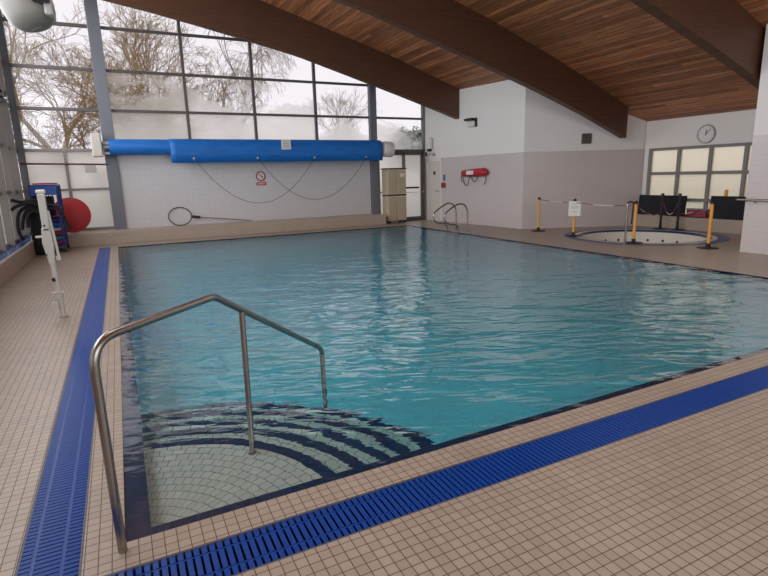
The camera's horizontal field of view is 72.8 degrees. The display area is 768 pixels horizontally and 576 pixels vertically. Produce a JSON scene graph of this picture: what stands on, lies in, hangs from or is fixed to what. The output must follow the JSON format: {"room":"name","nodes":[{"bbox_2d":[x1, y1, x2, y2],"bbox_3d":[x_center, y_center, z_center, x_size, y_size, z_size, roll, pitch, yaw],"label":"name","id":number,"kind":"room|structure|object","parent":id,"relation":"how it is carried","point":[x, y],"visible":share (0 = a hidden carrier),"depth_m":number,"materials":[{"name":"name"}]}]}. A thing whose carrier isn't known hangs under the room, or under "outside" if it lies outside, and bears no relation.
{"room":"indoor swimming pool","nodes":[
{"label":"indoor swimming pool","id":0,"kind":"room"},
{"bbox_2d":[0,59,30,251],"bbox_3d":[-4.813,-3.013,4.247,0.335,6.850,19.970,-7,14,-26],"label":"window","id":1,"kind":"structure","parent":0,"point":[10,180],"depth_m":11.59,"materials":[{"name":"grey paint"}]},
{"bbox_2d":[117,155,370,228],"bbox_3d":[-3.921,-3.188,16.101,7.650,2.250,0.190,-7,14,-26],"label":"wall","id":2,"kind":"structure","parent":0,"point":[152,186],"depth_m":15.76,"materials":[{"name":"paint"}]},
{"bbox_2d":[0,0,425,230],"bbox_3d":[-3.942,-5.002,15.641,12.060,6.590,0.234,-7,14,-26],"label":"window","id":3,"kind":"structure","parent":2,"relation":"in","point":[184,114],"depth_m":14.39,"materials":[{"name":"grey paint"}]},
{"bbox_2d":[84,165,96,172],"bbox_3d":[-7.814,-3.170,13.888,0.270,0.190,0.008,-7,14,-26],"label":"paper notice","id":4,"kind":"object","parent":3,"relation":"attached to","point":[88,168],"visible":1,"depth_m":13.88,"materials":[{"name":"white paper"}]},
{"bbox_2d":[90,133,394,162],"bbox_3d":[-3.692,-4.138,15.512,8.790,0.777,0.650,-7,14,-26],"label":"roller","id":5,"kind":"object","parent":3,"relation":"attached to","point":[180,150],"visible":0.99,"depth_m":15.05,"materials":[{"name":"blue plastic"}]},
{"bbox_2d":[194,158,314,202],"bbox_3d":[-3.681,-3.159,15.373,3.530,1.300,0.044,-7,14,-26],"label":"cord","id":6,"kind":"object","parent":5,"relation":"hanging from","point":[314,158],"visible":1,"depth_m":15.48,"materials":[{"name":"grey fabric"}]},
{"bbox_2d":[281,139,290,148],"bbox_3d":[-2.916,-4.280,15.536,0.290,0.290,0.012,-7,14,-26],"label":"paper notice","id":7,"kind":"object","parent":5,"relation":"attached to","point":[285,143],"visible":1,"depth_m":15.53,"materials":[{"name":"white paper"}]},
{"bbox_2d":[259,157,366,199],"bbox_3d":[-2.114,-3.380,16.133,3.500,1.270,0.044,-7,14,-26],"label":"cord","id":8,"kind":"object","parent":5,"relation":"hanging from","point":[366,157],"visible":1,"depth_m":16.12,"materials":[{"name":"fabric"}]},
{"bbox_2d":[378,151,423,221],"bbox_3d":[0.600,-3.539,18.240,1.845,2.400,0.162,-7,14,-26],"label":"door","id":9,"kind":"structure","parent":3,"relation":"attached to","point":[413,162],"depth_m":18.40,"materials":[{"name":"grey paint"}]},
{"bbox_2d":[54,213,385,247],"bbox_3d":[-4.458,-1.784,15.623,9.755,0.335,0.800,-7,14,-26],"label":"ledge","id":10,"kind":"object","parent":2,"relation":"attached to","point":[148,234],"depth_m":15.03,"materials":[{"name":"tile"}]},
{"bbox_2d":[55,198,90,232],"bbox_3d":[-8.166,-1.901,13.608,0.910,0.907,0.159,-7,14,-26],"label":"disc","id":11,"kind":"object","parent":10,"relation":"on","point":[77,213],"visible":0.65,"depth_m":13.63,"materials":[{"name":"red plastic"}]},
{"bbox_2d":[168,207,250,225],"bbox_3d":[-5.150,-2.178,15.486,2.360,0.536,0.126,-7,14,-26],"label":"net","id":12,"kind":"object","parent":10,"relation":"on","point":[192,216],"visible":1,"depth_m":15.26,"materials":[{"name":"black plastic"}]},
{"bbox_2d":[256,171,265,184],"bbox_3d":[-3.781,-3.371,16.006,0.300,0.420,0.035,-7,14,-26],"label":"prohibition sign","id":13,"kind":"object","parent":2,"relation":"attached to","point":[260,176],"visible":1,"depth_m":16.00,"materials":[{"name":"white paper"}]},
{"bbox_2d":[0,220,767,575],"bbox_3d":[2.184,-0.237,8.495,15.950,0.030,20.200,-7,14,-26],"label":"floor","id":14,"kind":"structure","parent":0,"point":[688,496],"depth_m":2.71,"materials":[{"name":"tile"}]},
{"bbox_2d":[0,240,36,287],"bbox_3d":[-4.685,0.514,5.007,0.415,0.330,20.000,-7,14,-26],"label":"trim","id":15,"kind":"structure","parent":14,"relation":"on","point":[9,268],"depth_m":9.77,"materials":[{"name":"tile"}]},
{"bbox_2d":[0,234,31,261],"bbox_3d":[-4.697,0.340,4.966,0.360,0.028,20.000,-7,14,-26],"label":"trim","id":16,"kind":"structure","parent":15,"relation":"on","point":[11,249],"depth_m":10.53,"materials":[{"name":"blue tile"}]},
{"bbox_2d":[28,184,69,251],"bbox_3d":[-8.131,-1.699,12.682,0.562,1.599,1.030,-7,14,-26],"label":"trolley","id":17,"kind":"object","parent":14,"relation":"on","point":[52,189],"visible":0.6,"depth_m":12.37,"materials":[{"name":"blue paint"}]},
{"bbox_2d":[25,199,45,254],"bbox_3d":[-7.965,-1.419,12.070,0.428,1.262,0.340,-7,14,-26],"label":"mesh bag","id":18,"kind":"object","parent":17,"relation":"hanging from","point":[35,220],"visible":0.47,"depth_m":11.94,"materials":[{"name":"black fabric"}]},
{"bbox_2d":[11,199,37,203],"bbox_3d":[-8.051,-1.931,11.773,0.623,0.195,0.076,-9,14,-31],"label":"noodle","id":19,"kind":"object","parent":18,"relation":"in","point":[12,200],"visible":0.75,"depth_m":11.69,"materials":[{"name":"black plastic"}]},
{"bbox_2d":[16,205,38,240],"bbox_3d":[-8.013,-1.485,11.814,0.569,0.808,0.129,-11,15,-38],"label":"noodle","id":20,"kind":"object","parent":18,"relation":"in","point":[23,208],"visible":0.96,"depth_m":11.69,"materials":[{"name":"black plastic"}]},
{"bbox_2d":[10,202,38,211],"bbox_3d":[-8.020,-1.828,11.679,0.620,0.203,0.082,-9,14,-31],"label":"noodle","id":21,"kind":"object","parent":20,"relation":"on","point":[14,207],"visible":0.88,"depth_m":11.62,"materials":[{"name":"black plastic"}]},
{"bbox_2d":[20,207,38,229],"bbox_3d":[-7.972,-1.573,11.778,0.476,0.503,0.084,-10,15,-34],"label":"noodle","id":22,"kind":"object","parent":18,"relation":"in","point":[26,210],"visible":0.91,"depth_m":11.68,"materials":[{"name":"black plastic"}]},
{"bbox_2d":[26,210,39,227],"bbox_3d":[-7.920,-1.568,11.785,0.338,0.400,0.088,-11,15,-37],"label":"noodle","id":23,"kind":"object","parent":18,"relation":"in","point":[30,212],"visible":0.93,"depth_m":11.71,"materials":[{"name":"black plastic"}]},
{"bbox_2d":[47,204,72,229],"bbox_3d":[-7.593,-1.661,12.151,0.514,0.630,0.089,-5,13,-16],"label":"noodle","id":24,"kind":"object","parent":18,"relation":"in","point":[60,211],"visible":0.89,"depth_m":12.15,"materials":[{"name":"black plastic"}]},
{"bbox_2d":[32,183,57,184],"bbox_3d":[-8.121,-2.499,12.479,0.540,0.040,0.540,-7,14,-26],"label":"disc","id":25,"kind":"object","parent":17,"relation":"on","point":[32,183],"visible":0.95,"depth_m":12.26,"materials":[{"name":"red plastic"}]},
{"bbox_2d":[35,196,55,214],"bbox_3d":[-8.143,-1.982,12.550,0.340,0.450,0.500,-7,14,-26],"label":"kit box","id":26,"kind":"object","parent":17,"relation":"on","point":[49,199],"visible":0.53,"depth_m":12.39,"materials":[{"name":"black plastic"}]},
{"bbox_3d":[-8.089,-1.140,12.862,0.310,0.090,0.500,-7,14,-26],"label":"float","id":27,"kind":"object","parent":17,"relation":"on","visible":0},
{"bbox_2d":[55,235,62,239],"bbox_3d":[-8.092,-1.247,12.839,0.310,0.090,0.500,-7,14,-26],"label":"float","id":28,"kind":"object","parent":27,"relation":"on","point":[58,237],"visible":0.32,"depth_m":12.68,"materials":[{"name":"teal plastic"}]},
{"bbox_2d":[54,230,61,234],"bbox_3d":[-8.095,-1.355,12.816,0.310,0.090,0.500,-7,14,-26],"label":"float","id":29,"kind":"object","parent":28,"relation":"on","point":[60,231],"visible":0.29,"depth_m":12.66,"materials":[{"name":"red plastic"}]},
{"bbox_3d":[-8.098,-1.462,12.792,0.310,0.090,0.500,-7,14,-26],"label":"float","id":30,"kind":"object","parent":29,"relation":"on","visible":0},
{"bbox_2d":[52,221,60,225],"bbox_3d":[-8.101,-1.570,12.769,0.310,0.090,0.500,-7,14,-26],"label":"float","id":31,"kind":"object","parent":30,"relation":"on","point":[53,223],"visible":0.33,"depth_m":12.60,"materials":[{"name":"blue plastic"}]},
{"bbox_2d":[51,217,59,221],"bbox_3d":[-8.104,-1.677,12.746,0.310,0.090,0.500,-7,14,-26],"label":"float","id":32,"kind":"object","parent":31,"relation":"on","point":[54,219],"visible":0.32,"depth_m":12.58,"materials":[{"name":"purple plastic"}]},
{"bbox_2d":[35,190,68,317],"bbox_3d":[-4.005,-0.392,6.242,0.225,1.545,0.120,-7,14,-26],"label":"lift","id":33,"kind":"object","parent":14,"relation":"on","point":[48,236],"visible":1,"depth_m":6.21,"materials":[{"name":"white metal"}]},
{"bbox_2d":[15,247,110,575],"bbox_3d":[-4.207,0.119,7.638,0.248,0.029,12.676,-7,14,-26],"label":"drain grating","id":34,"kind":"object","parent":14,"relation":"on","point":[53,544],"visible":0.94,"depth_m":2.98,"materials":[{"name":"blue plastic"}]},
{"bbox_2d":[14,247,766,575],"bbox_3d":[0.967,-0.467,10.023,11.742,0.158,12.988,-7,14,-26],"label":"trim","id":35,"kind":"structure","parent":14,"relation":"on","point":[326,521],"depth_m":2.53,"materials":[{"name":"blue"}]},
{"bbox_2d":[381,168,406,223],"bbox_3d":[0.355,-3.162,17.848,0.760,1.840,0.442,-7,14,-26],"label":"storage cabinet","id":36,"kind":"object","parent":14,"relation":"on","point":[394,194],"visible":0.94,"depth_m":17.66,"materials":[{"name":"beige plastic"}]},
{"bbox_2d":[106,365,767,575],"bbox_3d":[3.935,0.575,4.515,11.464,0.029,0.261,-7,14,-26],"label":"drain grating","id":37,"kind":"object","parent":14,"relation":"on","point":[449,483],"visible":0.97,"depth_m":2.74,"materials":[{"name":"blue plastic"}]},
{"bbox_2d":[433,202,456,230],"bbox_3d":[1.754,-2.025,14.879,0.839,0.818,0.090,-7,14,-26],"label":"grab rail","id":38,"kind":"object","parent":14,"relation":"on","point":[448,202],"visible":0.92,"depth_m":14.84,"materials":[{"name":"silver metal"}]},
{"bbox_2d":[124,225,767,277],"bbox_3d":[-0.183,-0.440,9.675,8.495,0.012,12.465,-7,14,-26],"label":"trim","id":39,"kind":"structure","parent":14,"relation":"on","point":[405,225],"depth_m":11.70,"materials":[{"name":"blue tile"}]},
{"bbox_2d":[444,203,468,232],"bbox_3d":[1.996,-1.916,14.340,0.830,0.822,0.090,-7,14,-26],"label":"grab rail","id":40,"kind":"object","parent":14,"relation":"on","point":[458,203],"visible":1,"depth_m":14.32,"materials":[{"name":"silver metal"}]},
{"bbox_2d":[531,197,544,231],"bbox_3d":[4.230,-2.019,14.244,0.400,0.922,0.400,-7,14,-26],"label":"barrier post","id":41,"kind":"object","parent":14,"relation":"on","point":[539,198],"visible":1,"depth_m":14.23,"materials":[{"name":"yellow plastic"}]},
{"bbox_2d":[565,199,580,236],"bbox_3d":[4.721,-1.751,12.940,0.400,0.922,0.400,-7,14,-26],"label":"barrier post","id":42,"kind":"object","parent":14,"relation":"on","point":[574,217],"visible":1,"depth_m":12.95,"materials":[{"name":"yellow plastic"}]},
{"bbox_2d":[568,201,580,215],"bbox_3d":[4.699,-1.955,12.850,0.279,0.360,0.005,3,13,19],"label":"paper notice","id":43,"kind":"object","parent":42,"relation":"attached to","point":[574,207],"visible":1,"depth_m":12.85,"materials":[{"name":"white paper"}]},
{"bbox_2d":[577,202,634,205],"bbox_3d":[5.101,-1.944,12.108,0.018,0.065,1.732,-7,14,-26],"label":"barrier tape","id":44,"kind":"object","parent":42,"relation":"attached to","point":[577,202],"visible":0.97,"depth_m":12.03,"materials":[{"name":"red"}]},
{"bbox_2d":[564,228,730,245],"bbox_3d":[6.305,-0.883,12.797,3.620,0.804,3.620,-7,14,-26],"label":"trim","id":45,"kind":"structure","parent":14,"relation":"on","point":[648,236],"depth_m":13.59,"materials":[{"name":"blue tile"}]},
{"bbox_2d":[624,201,633,242],"bbox_3d":[5.453,-1.466,11.528,0.110,0.922,0.397,9,16,41],"label":"rail","id":46,"kind":"object","parent":45,"relation":"on","point":[627,205],"visible":0.99,"depth_m":11.43,"materials":[{"name":"silver metal"}]},
{"bbox_2d":[626,201,642,243],"bbox_3d":[5.498,-1.445,11.425,0.400,0.922,0.400,-7,14,-26],"label":"barrier post","id":47,"kind":"object","parent":45,"relation":"on","point":[633,240],"visible":0.98,"depth_m":11.41,"materials":[{"name":"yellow plastic"}]},
{"bbox_2d":[652,193,667,229],"bbox_3d":[7.432,-2.058,13.961,0.400,0.952,0.400,-7,14,-26],"label":"barrier post","id":48,"kind":"object","parent":14,"relation":"on","point":[662,194],"visible":1,"depth_m":13.95,"materials":[{"name":"black plastic"}]},
{"bbox_2d":[669,193,684,230],"bbox_3d":[7.696,-1.992,13.619,0.400,0.952,0.400,-7,14,-26],"label":"barrier post","id":49,"kind":"object","parent":14,"relation":"on","point":[679,194],"visible":1,"depth_m":13.60,"materials":[{"name":"black plastic"}]},
{"bbox_2d":[696,200,718,248],"bbox_3d":[6.524,-1.271,10.422,0.400,0.952,0.400,-7,14,-26],"label":"barrier post","id":50,"kind":"object","parent":14,"relation":"on","point":[712,202],"visible":1,"depth_m":10.41,"materials":[{"name":"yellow plastic"}]},
{"bbox_2d":[425,80,525,228],"bbox_3d":[2.687,-4.202,16.605,0.120,4.275,4.907,-9,14,-30],"label":"wall","id":51,"kind":"structure","parent":0,"point":[496,144],"depth_m":15.86,"materials":[{"name":"white paint"}]},
{"bbox_2d":[425,137,431,151],"bbox_3d":[1.568,-4.974,18.079,0.140,0.460,0.300,-9,14,-30],"label":"wall speaker","id":52,"kind":"object","parent":51,"relation":"attached to","point":[428,141],"visible":1,"depth_m":18.02,"materials":[{"name":"white plastic"}]},
{"bbox_2d":[427,158,441,220],"bbox_3d":[1.754,-3.426,18.233,0.071,2.120,0.850,-9,14,-30],"label":"door","id":53,"kind":"structure","parent":51,"relation":"in","point":[434,166],"depth_m":18.23,"materials":[{"name":"grey paint"}]},
{"bbox_2d":[464,118,476,126],"bbox_3d":[2.668,-5.108,16.097,0.180,0.260,0.440,-9,14,-30],"label":"floodlight","id":54,"kind":"object","parent":51,"relation":"attached to","point":[471,123],"visible":1,"depth_m":15.97,"materials":[{"name":"white plastic"}]},
{"bbox_2d":[467,121,474,126],"bbox_3d":[2.682,-5.049,16.058,0.110,0.160,0.300,-9,14,-30],"label":"lamp","id":55,"kind":"object","parent":54,"relation":"attached to","point":[472,123],"depth_m":15.99,"materials":[{"name":"white plastic"}]},
{"bbox_2d":[461,168,488,185],"bbox_3d":[2.787,-3.457,16.265,0.248,0.538,1.257,-9,14,-30],"label":"tube","id":56,"kind":"object","parent":51,"relation":"attached to","point":[477,172],"visible":1,"depth_m":16.08,"materials":[{"name":"red plastic"}]},
{"bbox_2d":[261,0,767,121],"bbox_3d":[2.119,-5.176,7.465,16.400,4.740,20.400,-7,14,-26],"label":"ceiling","id":57,"kind":"structure","parent":0,"point":[620,47],"depth_m":11.87,"materials":[{"name":"brown wood"}]},
{"bbox_2d":[102,0,458,118],"bbox_3d":[-3.148,-6.627,13.662,12.220,3.940,0.200,-7,14,-26],"label":"roof beam","id":58,"kind":"structure","parent":57,"relation":"attached to","point":[259,22],"depth_m":14.10,"materials":[{"name":"brown wood"}]},
{"bbox_2d":[333,0,627,137],"bbox_3d":[-0.097,-5.583,10.528,14.700,4.819,0.200,-7,14,-26],"label":"roof beam","id":59,"kind":"structure","parent":57,"relation":"attached to","point":[450,25],"depth_m":11.84,"materials":[{"name":"brown wood"}]},
{"bbox_2d":[629,0,765,89],"bbox_3d":[1.827,-4.826,6.780,14.700,4.819,0.200,-7,14,-26],"label":"roof beam","id":60,"kind":"structure","parent":57,"relation":"attached to","point":[724,29],"depth_m":8.74,"materials":[{"name":"brown wood"}]},
{"bbox_2d":[0,0,56,32],"bbox_3d":[-3.347,-3.782,4.500,0.536,2.895,0.508,-7,14,-26],"label":"pendant lamp","id":61,"kind":"object","parent":60,"relation":"hanging from","point":[29,16],"visible":1,"depth_m":4.68,"materials":[{"name":"grey metal"}]},
{"bbox_2d":[522,88,645,228],"bbox_3d":[5.603,-3.796,14.655,3.434,4.150,0.120,-2,12,-3],"label":"wall","id":62,"kind":"structure","parent":0,"point":[557,167],"depth_m":14.68,"materials":[{"name":"grey paint"}]},
{"bbox_2d":[581,133,591,143],"bbox_3d":[5.640,-4.157,14.499,0.280,0.280,0.039,-2,12,-3],"label":"air vent","id":63,"kind":"object","parent":62,"relation":"in","point":[586,137],"visible":1,"depth_m":14.49,"materials":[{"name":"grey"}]},
{"bbox_2d":[641,109,755,194],"bbox_3d":[8.396,-3.054,12.884,0.120,2.700,4.700,-7,14,-26],"label":"wall","id":64,"kind":"structure","parent":0,"point":[737,126],"depth_m":13.39,"materials":[{"name":"white paint"}]},
{"bbox_2d":[636,214,742,233],"bbox_3d":[8.327,-1.588,13.145,0.260,0.330,4.500,-7,14,-26],"label":"trim","id":65,"kind":"structure","parent":64,"relation":"attached to","point":[730,226],"depth_m":13.50,"materials":[{"name":"tile"}]},
{"bbox_2d":[637,195,686,216],"bbox_3d":[7.624,-2.275,14.329,0.074,0.540,1.410,-7,14,-26],"label":"exercise mat","id":66,"kind":"object","parent":65,"relation":"on","point":[651,204],"visible":0.93,"depth_m":14.34,"materials":[{"name":"black fabric"}]},
{"bbox_2d":[686,208,709,217],"bbox_3d":[8.082,-1.931,13.424,0.145,0.225,0.550,-7,14,-26],"label":"plastic crate","id":67,"kind":"object","parent":65,"relation":"on","point":[702,213],"visible":0.91,"depth_m":13.37,"materials":[{"name":"red plastic"}]},
{"bbox_2d":[709,196,745,219],"bbox_3d":[8.471,-1.935,12.612,0.054,0.555,1.160,-7,14,-26],"label":"exercise mat","id":68,"kind":"object","parent":65,"relation":"on","point":[725,207],"visible":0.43,"depth_m":12.71,"materials":[{"name":"black fabric"}]},
{"bbox_2d":[645,142,751,215],"bbox_3d":[8.432,-2.628,12.877,0.100,1.830,4.305,-7,14,-26],"label":"window","id":69,"kind":"structure","parent":64,"relation":"in","point":[699,173],"depth_m":13.41,"materials":[{"name":"beige glass"}]},
{"bbox_2d":[697,124,715,143],"bbox_3d":[8.091,-3.867,13.089,0.055,0.470,0.470,-7,14,-26],"label":"wall clock","id":70,"kind":"object","parent":64,"relation":"attached to","point":[706,134],"visible":1,"depth_m":13.07,"materials":[{"name":"grey plastic"}]},
{"bbox_2d":[740,24,767,254],"bbox_3d":[8.931,-1.851,5.465,0.154,4.049,9.400,-7,14,-26],"label":"wall","id":71,"kind":"structure","parent":0,"point":[754,237],"depth_m":9.52,"materials":[{"name":"white paint"}]},
{"bbox_2d":[736,198,767,202],"bbox_3d":[7.800,-1.208,7.664,0.106,0.085,5.040,-7,14,-26],"label":"wall handrail","id":72,"kind":"object","parent":71,"relation":"attached to","point":[737,199],"visible":1,"depth_m":9.57,"materials":[{"name":"silver metal"}]},
{"bbox_3d":[-0.174,0.281,9.799,8.450,1.430,12.420,-7,14,-26],"label":"basin","id":73,"kind":"object","parent":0,"visible":0},
{"bbox_2d":[89,294,325,553],"bbox_3d":[-0.831,0.771,3.250,0.055,1.628,2.149,3,13,19],"label":"handrail","id":74,"kind":"object","parent":73,"relation":"on","point":[94,359],"visible":0.82,"depth_m":2.29,"materials":[{"name":"silver metal"}]},
{"bbox_2d":[118,226,767,541],"bbox_3d":[-0.167,0.544,9.856,8.480,1.993,12.450,-7,14,-26],"label":"pool water","id":75,"kind":"object","parent":73,"relation":"in","point":[430,340],"visible":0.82,"depth_m":4.96,"materials":[{"name":"teal liquid"}]},
{"label":"ground","id":76,"kind":"structure","parent":0,"visible":0},
{"bbox_2d":[1,36,123,159],"bbox_3d":[-13.085,-4.914,17.267,9.211,6.849,6.858,1,13,13],"label":"bare tree","id":77,"kind":"object","parent":76,"relation":"on","point":[19,40],"visible":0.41,"depth_m":16.18,"materials":[{"name":"brown plant"}]},
{"bbox_2d":[0,1,156,148],"bbox_3d":[-12.567,-7.376,19.691,7.133,10.588,11.927,3,13,21],"label":"bare tree","id":78,"kind":"object","parent":76,"relation":"on","point":[42,146],"visible":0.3,"depth_m":19.55,"materials":[{"name":"brown plant"}]},
{"bbox_2d":[12,38,203,229],"bbox_3d":[-8.408,-5.374,18.631,6.502,6.906,9.443,6,14,32],"label":"bare tree","id":79,"kind":"object","parent":76,"relation":"on","point":[140,87],"visible":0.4,"depth_m":16.39,"materials":[{"name":"brown plant"}]},
{"bbox_2d":[5,11,211,140],"bbox_3d":[-11.524,-7.421,23.219,8.380,9.142,7.647,-7,14,-26],"label":"bare tree","id":80,"kind":"object","parent":76,"relation":"on","point":[55,57],"visible":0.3,"depth_m":21.85,"materials":[{"name":"brown plant"}]},
{"bbox_2d":[64,0,268,125],"bbox_3d":[-9.684,-7.942,23.882,7.492,9.811,9.129,9,16,40],"label":"bare tree","id":81,"kind":"object","parent":76,"relation":"on","point":[137,35],"visible":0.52,"depth_m":21.54,"materials":[{"name":"brown plant"}]},
{"bbox_2d":[166,19,296,122],"bbox_3d":[-6.915,-9.082,25.831,6.586,11.053,6.956,-9,14,-30],"label":"bare tree","id":82,"kind":"object","parent":76,"relation":"on","point":[227,59],"visible":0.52,"depth_m":26.27,"materials":[{"name":"beige plant"}]},
{"bbox_2d":[302,87,382,131],"bbox_3d":[-3.461,-9.909,36.659,5.150,7.929,6.734,-7,14,-26],"label":"bare tree","id":83,"kind":"object","parent":76,"relation":"on","point":[339,102],"visible":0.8,"depth_m":35.25,"materials":[{"name":"beige plant"}]},
{"bbox_2d":[398,126,420,148],"bbox_3d":[1.520,-5.837,25.758,2.746,4.174,2.797,-7,14,-26],"label":"evergreen shrub","id":84,"kind":"object","parent":76,"relation":"on","point":[416,137],"visible":0.1,"depth_m":24.63,"materials":[{"name":"green plant"}]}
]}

